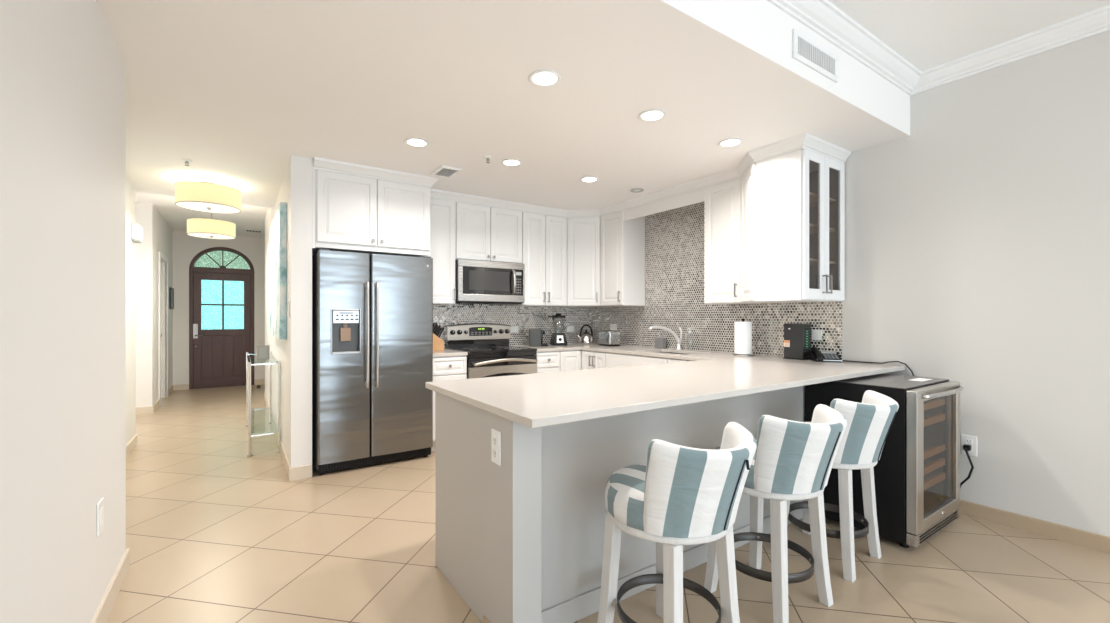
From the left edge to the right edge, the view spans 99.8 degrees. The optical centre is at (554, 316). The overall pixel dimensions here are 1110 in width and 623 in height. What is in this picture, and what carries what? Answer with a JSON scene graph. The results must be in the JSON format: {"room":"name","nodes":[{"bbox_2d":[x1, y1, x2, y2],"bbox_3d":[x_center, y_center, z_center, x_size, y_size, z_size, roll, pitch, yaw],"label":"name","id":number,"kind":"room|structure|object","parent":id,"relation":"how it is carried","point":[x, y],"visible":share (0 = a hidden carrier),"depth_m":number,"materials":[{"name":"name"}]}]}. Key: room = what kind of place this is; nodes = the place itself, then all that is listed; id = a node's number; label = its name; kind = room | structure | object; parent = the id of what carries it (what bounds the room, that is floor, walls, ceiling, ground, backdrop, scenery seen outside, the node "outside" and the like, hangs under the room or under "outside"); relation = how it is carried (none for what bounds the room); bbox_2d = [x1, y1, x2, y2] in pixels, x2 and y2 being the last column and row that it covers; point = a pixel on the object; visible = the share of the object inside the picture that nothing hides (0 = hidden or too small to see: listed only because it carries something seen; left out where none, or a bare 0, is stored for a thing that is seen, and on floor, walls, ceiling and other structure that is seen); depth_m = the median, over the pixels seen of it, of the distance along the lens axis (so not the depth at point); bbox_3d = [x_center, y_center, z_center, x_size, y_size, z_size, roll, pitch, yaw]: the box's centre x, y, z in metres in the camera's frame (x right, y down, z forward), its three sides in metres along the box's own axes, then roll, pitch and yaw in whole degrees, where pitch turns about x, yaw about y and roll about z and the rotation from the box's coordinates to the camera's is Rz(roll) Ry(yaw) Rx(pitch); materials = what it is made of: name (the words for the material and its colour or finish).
{"room":"kitchen","nodes":[
{"label":"kitchen","id":0,"kind":"room"},
{"bbox_2d":[0,0,125,622],"bbox_3d":[-0.137,-0.180,-1.320,0.790,2.860,8.270,0,0,-34],"label":"wall","id":1,"kind":"structure","parent":0,"point":[63,69],"depth_m":1.46,"materials":[{"name":"paint"}]},
{"bbox_2d":[97,497,103,536],"bbox_3d":[-1.822,0.800,1.873,0.009,0.128,0.090,0,0,-34],"label":"wall outlet","id":2,"kind":"object","parent":1,"relation":"attached to","point":[100,506],"visible":1,"depth_m":1.86,"materials":[{"name":"white plastic"}]},
{"bbox_2d":[91,434,137,622],"bbox_3d":[-0.794,1.202,0.170,0.588,0.095,11.161,0,0,-38],"label":"baseboard","id":3,"kind":"structure","parent":1,"relation":"attached to","point":[102,613],"depth_m":2.06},
{"bbox_2d":[126,180,135,444],"bbox_3d":[-3.457,0.005,3.237,0.417,2.490,3.000,0,0,-34],"label":"wall","id":4,"kind":"structure","parent":0,"point":[130,192],"depth_m":4.37,"materials":[{"name":"paint"}]},
{"bbox_2d":[131,223,142,242],"bbox_3d":[-4.026,-0.803,4.501,0.057,0.163,0.210,0,0,-34],"label":"box","id":5,"kind":"object","parent":4,"relation":"attached to","point":[136,229],"visible":1,"depth_m":4.42,"materials":[{"name":"white plastic"}]},
{"bbox_2d":[136,202,172,406],"bbox_3d":[-6.476,-0.110,6.584,1.480,2.720,2.270,0,0,-34],"label":"wall","id":6,"kind":"structure","parent":0,"point":[157,234],"depth_m":6.08,"materials":[{"name":"paint"}]},
{"bbox_2d":[136,400,159,414],"bbox_3d":[-5.993,1.202,5.884,1.492,0.095,0.592,0,0,-34],"label":"baseboard","id":7,"kind":"structure","parent":6,"relation":"attached to","point":[148,409],"depth_m":6.03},
{"bbox_2d":[159,251,167,404],"bbox_3d":[-5.872,0.165,6.892,0.165,2.170,0.940,0,0,-34],"label":"door","id":8,"kind":"structure","parent":6,"relation":"in","point":[161,256],"depth_m":6.68,"materials":[{"name":"paint"}]},
{"bbox_2d":[169,287,173,308],"bbox_3d":[-6.327,-0.305,7.707,0.025,0.350,0.380,0,0,-34],"label":"framed picture","id":9,"kind":"object","parent":6,"relation":"attached to","point":[171,290],"visible":1,"depth_m":7.70,"materials":[{"name":"grey paint"}]},
{"bbox_2d":[171,290,172,306],"bbox_3d":[-6.333,-0.305,7.703,0.012,0.290,0.320,0,0,-34],"label":"print","id":10,"kind":"object","parent":9,"relation":"attached to","point":[171,290],"depth_m":7.76},
{"bbox_2d":[168,384,188,395],"bbox_3d":[-6.200,1.202,7.691,0.220,0.095,0.750,0,0,-34],"label":"baseboard","id":11,"kind":"structure","parent":6,"relation":"attached to","point":[172,388],"depth_m":7.97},
{"bbox_2d":[136,193,267,237],"bbox_3d":[-5.463,-1.585,6.444,3.400,0.230,4.400,0,0,-34],"label":"ceiling","id":12,"kind":"structure","parent":0,"point":[250,217],"depth_m":6.76,"materials":[{"name":"paint"}]},
{"bbox_2d":[187,213,235,239],"bbox_3d":[-4.279,-1.228,5.822,0.493,0.482,0.493,0,0,-34],"label":"lamp","id":13,"kind":"object","parent":12,"relation":"attached to","point":[208,228],"visible":0.95,"depth_m":5.66,"materials":[{"name":"beige fabric"}]},
{"bbox_2d":[188,233,233,238],"bbox_3d":[-4.279,-1.011,5.822,0.478,0.004,0.478,0,0,-34],"label":"diffuser","id":14,"kind":"object","parent":13,"relation":"attached to","point":[200,235],"depth_m":5.78,"materials":[{"name":"beige"}]},
{"bbox_2d":[245,229,261,232],"bbox_3d":[-5.134,-1.462,7.955,0.240,0.013,0.250,0,0,-34],"label":"ceiling vent","id":15,"kind":"object","parent":12,"relation":"in","point":[246,230],"visible":1,"depth_m":7.95,"materials":[{"name":"white plastic"}]},
{"bbox_2d":[173,231,264,384],"bbox_3d":[-5.956,-0.110,8.418,2.000,2.720,0.180,0,0,-34],"label":"wall","id":16,"kind":"structure","parent":0,"point":[185,247],"depth_m":8.05,"materials":[{"name":"paint"}]},
{"bbox_2d":[189,247,253,388],"bbox_3d":[-5.956,0.000,8.373,0.950,2.500,0.175,0,0,-34],"label":"door","id":17,"kind":"structure","parent":16,"relation":"in","point":[221,279],"depth_m":8.35,"materials":[{"name":"brown wood"}]},
{"bbox_2d":[265,155,311,466],"bbox_3d":[-3.644,-0.110,6.174,0.235,2.720,6.130,0,0,-34],"label":"wall","id":18,"kind":"structure","parent":0,"point":[294,352],"depth_m":3.63,"materials":[{"name":"paint"}]},
{"bbox_2d":[270,202,286,339],"bbox_3d":[-2.637,-0.380,4.434,0.051,1.130,1.440,0,0,-34],"label":"painting","id":19,"kind":"object","parent":18,"relation":"attached to","point":[278,229],"visible":1,"depth_m":3.85,"materials":[{"name":"blue fabric"}]},
{"bbox_2d":[254,379,311,480],"bbox_3d":[-3.715,1.200,6.119,0.170,0.100,6.144,0,0,-35],"label":"baseboard","id":20,"kind":"structure","parent":18,"relation":"attached to","point":[305,471],"depth_m":3.68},
{"bbox_2d":[288,301,289,316],"bbox_3d":[-2.086,-0.065,3.660,0.009,0.124,0.078,0,0,-34],"label":"light switch","id":21,"kind":"object","parent":18,"relation":"attached to","point":[288,301],"visible":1,"depth_m":3.64,"materials":[{"name":"white plastic"}]},
{"bbox_2d":[312,159,314,247],"bbox_3d":[-1.896,-0.889,3.668,0.021,0.698,0.020,0,0,-34],"label":"trim","id":22,"kind":"structure","parent":18,"relation":"attached to","point":[313,169],"depth_m":3.66,"materials":[{"name":"white paint"}]},
{"bbox_2d":[314,132,850,217],"bbox_3d":[0.061,-1.199,3.732,3.313,0.082,2.808,0,0,-34],"label":"trim","id":23,"kind":"structure","parent":18,"relation":"attached to","point":[809,142],"depth_m":4.03,"materials":[{"name":"white paint"}]},
{"bbox_2d":[96,0,909,209],"bbox_3d":[-1.521,-1.470,3.487,6.600,0.460,4.920,0,0,-34],"label":"ceiling","id":24,"kind":"structure","parent":0,"point":[235,89],"depth_m":2.63,"materials":[{"name":"paint"}]},
{"bbox_2d":[181,159,192,165],"bbox_3d":[-2.906,-1.217,3.688,0.072,0.046,0.072,0,0,-34],"label":"sprinkler head","id":25,"kind":"object","parent":24,"relation":"attached to","point":[187,161],"visible":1,"depth_m":3.68},
{"bbox_2d":[175,181,240,213],"bbox_3d":[-3.192,-1.113,4.311,0.493,0.252,0.493,0,0,-34],"label":"lamp","id":26,"kind":"object","parent":24,"relation":"attached to","point":[200,196],"visible":1,"depth_m":4.16,"materials":[{"name":"beige fabric"}]},
{"bbox_2d":[176,202,239,212],"bbox_3d":[-3.192,-1.011,4.311,0.478,0.004,0.478,0,0,-34],"label":"diffuser","id":27,"kind":"object","parent":26,"relation":"attached to","point":[208,207],"depth_m":4.30,"materials":[{"name":"beige plastic"}]},
{"bbox_2d":[404,138,428,146],"bbox_3d":[-0.980,-1.235,3.311,0.170,0.008,0.170,0,0,-34],"label":"recessed light","id":28,"kind":"object","parent":24,"relation":"in","point":[414,142],"visible":1,"depth_m":3.30,"materials":[{"name":"beige"}]},
{"bbox_2d":[431,165,460,177],"bbox_3d":[-0.926,-1.230,3.964,0.170,0.017,0.270,0,0,-34],"label":"ceiling vent","id":29,"kind":"object","parent":24,"relation":"in","point":[442,171],"visible":1,"depth_m":3.95,"materials":[{"name":"white plastic"}]},
{"bbox_2d":[483,155,492,162],"bbox_3d":[-0.519,-1.217,3.619,0.072,0.046,0.072,0,0,-34],"label":"sprinkler head","id":30,"kind":"object","parent":24,"relation":"attached to","point":[486,157],"visible":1,"depth_m":3.61},
{"bbox_2d":[501,159,521,166],"bbox_3d":[-0.347,-1.235,3.741,0.170,0.008,0.170,0,0,-34],"label":"recessed light","id":31,"kind":"object","parent":24,"relation":"in","point":[507,162],"visible":1,"depth_m":3.73,"materials":[{"name":"beige"}]},
{"bbox_2d":[529,70,560,86],"bbox_3d":[-0.052,-1.235,2.421,0.170,0.008,0.170,0,0,-34],"label":"recessed light","id":32,"kind":"object","parent":24,"relation":"in","point":[541,78],"visible":1,"depth_m":2.42,"materials":[{"name":"white plastic"}]},
{"bbox_2d":[580,177,598,182],"bbox_3d":[0.310,-1.235,4.199,0.170,0.008,0.170,0,0,-34],"label":"recessed light","id":33,"kind":"object","parent":24,"relation":"in","point":[584,179],"visible":1,"depth_m":4.19,"materials":[{"name":"beige"}]},
{"bbox_2d":[630,188,643,192],"bbox_3d":[0.800,-1.235,4.560,0.132,0.010,0.132,0,0,-34],"label":"recessed light","id":34,"kind":"object","parent":24,"relation":"in","point":[636,190],"visible":1,"depth_m":4.56,"materials":[{"name":"white plastic"}]},
{"bbox_2d":[638,109,666,121],"bbox_3d":[0.598,-1.235,2.867,0.170,0.008,0.170,0,0,-34],"label":"recessed light","id":35,"kind":"object","parent":24,"relation":"in","point":[653,115],"visible":1,"depth_m":2.86,"materials":[{"name":"beige"}]},
{"bbox_2d":[718,138,742,147],"bbox_3d":[1.246,-1.235,3.315,0.170,0.008,0.170,0,0,-34],"label":"recessed light","id":36,"kind":"object","parent":24,"relation":"in","point":[732,142],"visible":1,"depth_m":3.30,"materials":[{"name":"beige"}]},
{"bbox_2d":[793,28,837,82],"bbox_3d":[1.390,-1.383,2.482,0.454,0.145,0.011,0,0,-34],"label":"ceiling vent","id":37,"kind":"object","parent":24,"relation":"in","point":[806,51],"visible":1,"depth_m":2.46,"materials":[{"name":"metal"}]},
{"bbox_2d":[106,384,1109,622],"bbox_3d":[-0.909,1.300,2.586,6.600,0.100,15.900,0,0,-34],"label":"floor","id":38,"kind":"structure","parent":0,"point":[216,533],"depth_m":2.41,"materials":[{"name":"tile"}]},
{"bbox_2d":[245,351,280,456],"bbox_3d":[-3.042,0.828,4.843,0.274,0.845,1.433,0,0,-34],"label":"console table","id":39,"kind":"object","parent":38,"relation":"on","point":[253,356],"visible":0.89,"depth_m":4.32,"materials":[{"name":"silver metal"}]},
{"bbox_2d":[257,345,269,359],"bbox_3d":[-2.823,0.342,4.498,0.069,0.140,0.110,0,0,36],"label":"photo frame","id":40,"kind":"object","parent":39,"relation":"on","point":[263,351],"visible":1,"depth_m":4.48,"materials":[{"name":"silver metal"}]},
{"bbox_2d":[259,347,267,357],"bbox_3d":[-2.800,0.342,4.481,0.006,0.104,0.080,0,0,36],"label":"print","id":41,"kind":"object","parent":40,"relation":"attached to","point":[263,351],"depth_m":4.48},
{"bbox_2d":[312,249,432,474],"bbox_3d":[-1.645,0.357,4.158,0.925,1.786,0.811,0,0,-34],"label":"refrigerator","id":42,"kind":"object","parent":38,"relation":"on","point":[372,314],"visible":0.98,"depth_m":3.86,"materials":[{"name":"silver metal"}]},
{"bbox_2d":[431,355,466,450],"bbox_3d":[-1.148,0.808,4.596,0.353,0.884,0.660,0,0,-34],"label":"base cabinet","id":43,"kind":"object","parent":38,"relation":"on","point":[445,368],"visible":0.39,"depth_m":4.35,"materials":[{"name":"white paint"}]},
{"bbox_2d":[433,349,467,356],"bbox_3d":[-1.160,0.350,4.606,0.365,0.030,0.635,0,0,-34],"label":"countertop","id":44,"kind":"structure","parent":43,"relation":"on","point":[446,352],"depth_m":4.41,"materials":[{"name":"beige stone"}]},
{"bbox_2d":[433,322,443,350],"bbox_3d":[-1.193,0.193,4.657,0.110,0.283,0.168,0,0,36],"label":"knife block","id":45,"kind":"object","parent":44,"relation":"on","point":[438,344],"visible":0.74,"depth_m":4.63,"materials":[{"name":"brown wood"}]},
{"bbox_2d":[444,323,536,378],"bbox_3d":[-0.664,0.660,4.884,0.756,1.180,0.728,0,0,-34],"label":"range","id":46,"kind":"object","parent":38,"relation":"on","point":[490,354],"visible":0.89,"depth_m":4.81,"materials":[{"name":"silver metal"}]},
{"bbox_2d":[447,346,536,357],"bbox_3d":[-0.660,0.361,4.879,0.756,0.065,0.585,0,0,-34],"label":"cooktop","id":47,"kind":"object","parent":46,"relation":"in","point":[473,351],"depth_m":4.73,"materials":[{"name":"black glass"}]},
{"bbox_2d":[537,351,559,372],"bbox_3d":[-0.237,0.808,5.215,0.307,0.884,0.660,0,0,-34],"label":"base cabinet","id":48,"kind":"object","parent":38,"relation":"on","point":[547,361],"visible":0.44,"depth_m":4.97,"materials":[{"name":"white paint"}]},
{"bbox_2d":[559,350,581,370],"bbox_3d":[0.259,0.808,5.572,0.909,0.884,0.626,0,0,-34],"label":"base cabinet","id":49,"kind":"object","parent":38,"relation":"on","point":[570,360],"visible":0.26,"depth_m":5.14,"materials":[{"name":"white paint"}]},
{"bbox_2d":[582,350,606,369],"bbox_3d":[0.649,0.808,5.218,0.660,0.884,0.421,0,0,-34],"label":"base cabinet","id":50,"kind":"object","parent":38,"relation":"on","point":[590,359],"visible":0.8,"depth_m":5.04,"materials":[{"name":"white paint"}]},
{"bbox_2d":[435,385,805,622],"bbox_3d":[0.850,0.808,2.843,2.990,0.884,0.830,0,0,-34],"label":"base cabinet","id":51,"kind":"object","parent":38,"relation":"on","point":[521,539],"visible":0.46,"depth_m":1.96,"materials":[{"name":"paint"}]},
{"bbox_2d":[491,428,500,465],"bbox_3d":[-0.224,0.493,1.772,0.010,0.128,0.074,0,0,-34],"label":"wall outlet","id":52,"kind":"object","parent":51,"relation":"attached to","point":[495,434],"visible":1,"depth_m":1.76,"materials":[{"name":"white plastic"}]},
{"bbox_2d":[493,436,497,445],"bbox_3d":[-0.227,0.469,1.770,0.005,0.034,0.034,0,0,-34],"label":"socket","id":53,"kind":"object","parent":52,"relation":"attached to","point":[495,438],"depth_m":1.77,"materials":[{"name":"white plastic"}]},
{"bbox_2d":[493,448,497,458],"bbox_3d":[-0.227,0.517,1.770,0.005,0.034,0.034,0,0,-34],"label":"socket","id":54,"kind":"object","parent":52,"relation":"attached to","point":[495,450],"depth_m":1.77,"materials":[{"name":"white plastic"}]},
{"bbox_2d":[425,343,904,427],"bbox_3d":[0.192,0.350,3.809,3.003,0.030,3.473,0,0,-34],"label":"countertop","id":55,"kind":"structure","parent":51,"relation":"on","point":[535,400],"depth_m":2.39,"materials":[{"name":"beige stone"}]},
{"bbox_2d":[529,329,547,345],"bbox_3d":[-0.191,0.237,5.393,0.215,0.195,0.190,0,0,-6],"label":"coffee machine","id":56,"kind":"object","parent":55,"relation":"on","point":[535,335],"visible":1,"depth_m":5.30,"materials":[{"name":"black plastic"}]},
{"bbox_2d":[548,313,566,345],"bbox_3d":[0.043,0.145,5.568,0.258,0.378,0.182,0,0,-12],"label":"blender","id":57,"kind":"object","parent":55,"relation":"on","point":[557,338],"visible":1,"depth_m":5.50,"materials":[{"name":"black plastic"}]},
{"bbox_2d":[576,324,593,344],"bbox_3d":[0.382,0.212,5.764,0.201,0.245,0.188,0,0,-34],"label":"kettle","id":58,"kind":"object","parent":55,"relation":"on","point":[586,338],"visible":0.99,"depth_m":5.72,"materials":[{"name":"metal"}]},
{"bbox_2d":[599,330,619,345],"bbox_3d":[0.633,0.246,5.480,0.160,0.178,0.267,0,0,-24],"label":"toaster","id":59,"kind":"object","parent":55,"relation":"on","point":[606,337],"visible":0.98,"depth_m":5.37,"materials":[{"name":"metal"}]},
{"bbox_2d":[655,334,665,348],"bbox_3d":[1.127,0.256,5.001,0.068,0.158,0.110,0,0,-34],"label":"soap caddy","id":60,"kind":"object","parent":55,"relation":"on","point":[660,342],"visible":0.99,"depth_m":4.97,"materials":[{"name":"grey plastic"}]},
{"bbox_2d":[648,326,681,349],"bbox_3d":[1.114,0.210,4.705,0.407,0.249,0.056,0,0,-27],"label":"faucet","id":61,"kind":"object","parent":55,"relation":"on","point":[676,337],"visible":1,"depth_m":4.76,"materials":[{"name":"silver metal"}]},
{"bbox_2d":[733,319,753,355],"bbox_3d":[1.634,0.173,4.056,0.168,0.322,0.168,0,0,-34],"label":"paper towel roll","id":62,"kind":"object","parent":55,"relation":"on","point":[742,330],"visible":1,"depth_m":4.00,"materials":[{"name":"white paper"}]},
{"bbox_2d":[783,323,810,359],"bbox_3d":[1.939,0.194,3.736,0.133,0.282,0.163,0,0,-34],"label":"box","id":63,"kind":"object","parent":55,"relation":"on","point":[797,336],"visible":1,"depth_m":3.69,"materials":[{"name":"black plastic"}]},
{"bbox_2d":[811,347,913,375],"bbox_3d":[2.227,0.432,3.413,0.639,0.405,0.230,0,0,33],"label":"telephone","id":64,"kind":"object","parent":55,"relation":"on","point":[816,355],"visible":0.95,"depth_m":3.49,"materials":[{"name":"black plastic"}]},
{"bbox_2d":[606,352,693,367],"bbox_3d":[1.166,0.808,4.481,0.618,0.884,1.375,0,0,-34],"label":"base cabinet","id":65,"kind":"object","parent":38,"relation":"on","point":[612,359],"visible":0.11,"depth_m":4.54,"materials":[{"name":"white paint"}]},
{"bbox_2d":[597,422,756,622],"bbox_3d":[0.442,0.820,1.684,0.468,0.860,0.552,0,0,-36],"label":"bar stool","id":66,"kind":"object","parent":38,"relation":"on","point":[682,495],"visible":1,"depth_m":1.51,"materials":[{"name":"white fabric"}]},
{"bbox_2d":[605,463,645,530],"bbox_3d":[0.415,0.644,1.722,0.461,0.124,0.460,0,0,-36],"label":"seat cushion","id":67,"kind":"object","parent":66,"relation":"on","point":[625,494],"depth_m":1.62,"materials":[{"name":"fabric"}]},
{"bbox_2d":[704,404,846,622],"bbox_3d":[0.968,0.820,2.053,0.468,0.860,0.543,0,0,-33],"label":"bar stool","id":68,"kind":"object","parent":38,"relation":"on","point":[792,460],"visible":0.88,"depth_m":1.87,"materials":[{"name":"white fabric"}]},
{"bbox_2d":[715,439,756,488],"bbox_3d":[0.946,0.644,2.088,0.461,0.124,0.460,0,0,-33],"label":"seat cushion","id":69,"kind":"object","parent":68,"relation":"on","point":[751,481],"depth_m":1.91,"materials":[{"name":"fabric"}]},
{"bbox_2d":[787,390,898,581],"bbox_3d":[1.457,0.820,2.434,0.468,0.860,0.543,0,0,-38],"label":"bar stool","id":70,"kind":"object","parent":38,"relation":"on","point":[869,422],"visible":0.68,"depth_m":2.24,"materials":[{"name":"white fabric"}]},
{"bbox_2d":[806,373,973,547],"bbox_3d":[2.099,0.814,2.902,0.870,0.872,0.620,0,0,-34],"label":"wine fridge","id":71,"kind":"object","parent":38,"relation":"on","point":[918,485],"visible":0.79,"depth_m":2.65,"materials":[{"name":"black metal"}]},
{"bbox_2d":[924,398,944,410],"bbox_3d":[2.126,0.512,2.683,0.578,0.040,0.024,0,0,-34],"label":"shelf","id":72,"kind":"object","parent":71,"relation":"attached to","point":[939,402],"depth_m":2.75,"materials":[{"name":"brown wood"}]},
{"bbox_2d":[924,413,944,426],"bbox_3d":[2.126,0.605,2.683,0.578,0.040,0.024,0,0,-34],"label":"shelf","id":73,"kind":"object","parent":71,"relation":"attached to","point":[939,417],"depth_m":2.75,"materials":[{"name":"brown wood"}]},
{"bbox_2d":[924,443,944,459],"bbox_3d":[2.126,0.790,2.683,0.578,0.040,0.024,0,0,-34],"label":"shelf","id":74,"kind":"object","parent":71,"relation":"attached to","point":[940,447],"depth_m":2.74,"materials":[{"name":"brown wood"}]},
{"bbox_2d":[924,458,944,474],"bbox_3d":[2.126,0.878,2.683,0.578,0.040,0.024,0,0,-34],"label":"shelf","id":75,"kind":"object","parent":71,"relation":"attached to","point":[940,462],"depth_m":2.74,"materials":[{"name":"brown wood"}]},
{"bbox_2d":[924,472,944,489],"bbox_3d":[2.126,0.965,2.683,0.578,0.040,0.024,0,0,-34],"label":"shelf","id":76,"kind":"object","parent":71,"relation":"attached to","point":[940,476],"depth_m":2.74,"materials":[{"name":"brown wood"}]},
{"bbox_2d":[628,30,1109,536],"bbox_3d":[3.271,-0.180,2.099,0.150,2.860,10.100,0,0,-34],"label":"wall","id":77,"kind":"structure","parent":0,"point":[977,239],"depth_m":2.79,"materials":[{"name":"grey paint"}]},
{"bbox_2d":[554,217,614,306],"bbox_3d":[0.379,-0.654,5.661,0.610,1.052,0.615,0,0,-34],"label":"upper cabinet","id":78,"kind":"object","parent":77,"relation":"attached to","point":[583,234],"visible":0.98,"depth_m":5.43,"materials":[{"name":"white paint"}]},
{"bbox_2d":[601,211,644,305],"bbox_3d":[0.754,-0.654,5.320,0.372,1.052,0.379,0,0,-34],"label":"upper cabinet","id":79,"kind":"object","parent":77,"relation":"attached to","point":[622,242],"visible":1,"depth_m":5.20,"materials":[{"name":"white paint"}]},
{"bbox_2d":[433,202,841,358],"bbox_3d":[0.345,-0.370,4.165,2.370,1.640,3.075,0,0,-34],"label":"backsplash","id":80,"kind":"structure","parent":77,"relation":"attached to","point":[674,238],"depth_m":4.89,"materials":[{"name":"tile"}]},
{"bbox_2d":[511,326,517,332],"bbox_3d":[-0.472,0.145,5.453,0.105,0.078,0.009,0,0,-34],"label":"wall outlet","id":81,"kind":"object","parent":80,"relation":"attached to","point":[514,329],"visible":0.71,"depth_m":5.45,"materials":[{"name":"white plastic"}]},
{"bbox_2d":[567,326,573,331],"bbox_3d":[0.196,0.152,5.907,0.115,0.074,0.009,0,0,-34],"label":"wall outlet","id":82,"kind":"object","parent":80,"relation":"attached to","point":[569,328],"visible":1,"depth_m":5.90,"materials":[{"name":"white plastic"}]},
{"bbox_2d":[610,324,616,330],"bbox_3d":[0.712,0.125,5.711,0.009,0.078,0.120,0,0,-34],"label":"wall outlet","id":83,"kind":"object","parent":80,"relation":"attached to","point":[612,326],"visible":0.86,"depth_m":5.70,"materials":[{"name":"white plastic"}]},
{"bbox_2d":[812,329,821,339],"bbox_3d":[2.074,0.142,3.705,0.009,0.085,0.078,0,0,-34],"label":"wall outlet","id":84,"kind":"object","parent":80,"relation":"attached to","point":[816,334],"visible":1,"depth_m":3.70,"materials":[{"name":"white plastic"}]},
{"bbox_2d":[624,189,703,220],"bbox_3d":[1.184,-1.143,4.737,0.320,0.191,1.063,0,0,-34],"label":"trim","id":85,"kind":"structure","parent":77,"relation":"attached to","point":[694,197],"depth_m":4.59,"materials":[{"name":"white paint"}]},
{"bbox_2d":[704,179,762,303],"bbox_3d":[1.565,-0.649,4.125,0.372,1.062,0.373,0,0,-34],"label":"upper cabinet","id":86,"kind":"object","parent":77,"relation":"attached to","point":[722,202],"visible":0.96,"depth_m":4.03,"materials":[{"name":"white paint"}]},
{"bbox_2d":[741,162,794,302],"bbox_3d":[1.664,-0.649,3.785,0.591,1.062,0.295,0,0,-34],"label":"upper cabinet","id":87,"kind":"object","parent":77,"relation":"attached to","point":[748,180],"visible":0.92,"depth_m":3.64,"materials":[{"name":"white paint"}]},
{"bbox_2d":[756,149,844,302],"bbox_3d":[1.859,-0.649,3.500,0.588,1.062,0.389,0,0,-34],"label":"upper cabinet","id":88,"kind":"object","parent":77,"relation":"attached to","point":[800,194],"visible":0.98,"depth_m":3.38,"materials":[{"name":"white paint"}]},
{"bbox_2d":[809,192,834,206],"bbox_3d":[1.839,-0.889,3.529,0.540,0.018,0.280,0,0,-34],"label":"shelf","id":89,"kind":"object","parent":88,"relation":"attached to","point":[813,198],"depth_m":3.56,"materials":[{"name":"brown wood"}]},
{"bbox_2d":[809,223,834,234],"bbox_3d":[1.839,-0.664,3.529,0.540,0.018,0.280,0,0,-34],"label":"shelf","id":90,"kind":"object","parent":88,"relation":"attached to","point":[813,229],"depth_m":3.55,"materials":[{"name":"brown wood"}]},
{"bbox_2d":[809,258,834,265],"bbox_3d":[1.839,-0.414,3.529,0.540,0.018,0.280,0,0,-34],"label":"shelf","id":91,"kind":"object","parent":88,"relation":"attached to","point":[812,262],"depth_m":3.53,"materials":[{"name":"brown wood"}]},
{"bbox_2d":[767,0,1109,95],"bbox_3d":[2.430,-1.562,-0.598,4.270,0.095,6.280,0,0,-34],"label":"trim","id":92,"kind":"structure","parent":77,"relation":"attached to","point":[822,17],"depth_m":2.67,"materials":[{"name":"paint"}]},
{"bbox_2d":[961,434,976,456],"bbox_3d":[2.604,0.807,2.938,0.010,0.124,0.078,0,0,-34],"label":"wall outlet","id":93,"kind":"object","parent":77,"relation":"attached to","point":[965,439],"visible":0.91,"depth_m":2.93,"materials":[{"name":"white plastic"}]},
{"bbox_2d":[965,438,971,444],"bbox_3d":[2.602,0.783,2.936,0.005,0.034,0.034,0,0,-34],"label":"socket","id":94,"kind":"object","parent":93,"relation":"attached to","point":[968,441],"depth_m":2.94,"materials":[{"name":"white plastic"}]},
{"bbox_2d":[959,499,1109,553],"bbox_3d":[4.144,1.206,0.668,0.012,0.088,6.450,0,0,-34],"label":"baseboard","id":95,"kind":"structure","parent":77,"relation":"attached to","point":[1097,542],"depth_m":2.68,"materials":[{"name":"beige tile"}]},
{"bbox_2d":[829,0,1109,71],"bbox_3d":[2.246,-1.655,-0.905,5.300,0.090,6.580,0,0,-34],"label":"ceiling","id":96,"kind":"structure","parent":0,"point":[928,34],"depth_m":2.54,"materials":[{"name":"white paint"}]},
{"bbox_3d":[-0.961,0.005,5.234,3.330,2.490,0.160,0,0,-34],"label":"wall","id":97,"kind":"structure","parent":0,"visible":0},
{"bbox_2d":[312,169,429,256],"bbox_3d":[-1.680,-0.865,4.191,0.922,0.630,0.734,0,0,-34],"label":"upper cabinet","id":98,"kind":"object","parent":97,"relation":"attached to","point":[357,214],"visible":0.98,"depth_m":3.89,"materials":[{"name":"white paint"}]},
{"bbox_2d":[428,198,455,304],"bbox_3d":[-1.238,-0.654,4.710,0.382,1.052,0.372,0,0,-34],"label":"upper cabinet","id":99,"kind":"object","parent":97,"relation":"attached to","point":[442,212],"visible":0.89,"depth_m":4.62,"materials":[{"name":"white paint"}]},
{"bbox_2d":[455,202,521,263],"bbox_3d":[-0.762,-0.881,5.037,0.769,0.598,0.364,0,0,-34],"label":"upper cabinet","id":100,"kind":"object","parent":97,"relation":"attached to","point":[483,233],"visible":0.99,"depth_m":4.89,"materials":[{"name":"white paint"}]},
{"bbox_2d":[455,259,524,304],"bbox_3d":[-0.739,-0.360,5.003,0.761,0.437,0.443,0,0,-34],"label":"microwave oven","id":101,"kind":"object","parent":100,"relation":"attached to","point":[476,281],"visible":0.99,"depth_m":4.85,"materials":[{"name":"grey metal"}]},
{"bbox_2d":[508,212,566,306],"bbox_3d":[-0.190,-0.654,5.421,0.605,1.052,0.372,0,0,-34],"label":"upper cabinet","id":102,"kind":"object","parent":97,"relation":"attached to","point":[544,237],"visible":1,"depth_m":5.29,"materials":[{"name":"white paint"}]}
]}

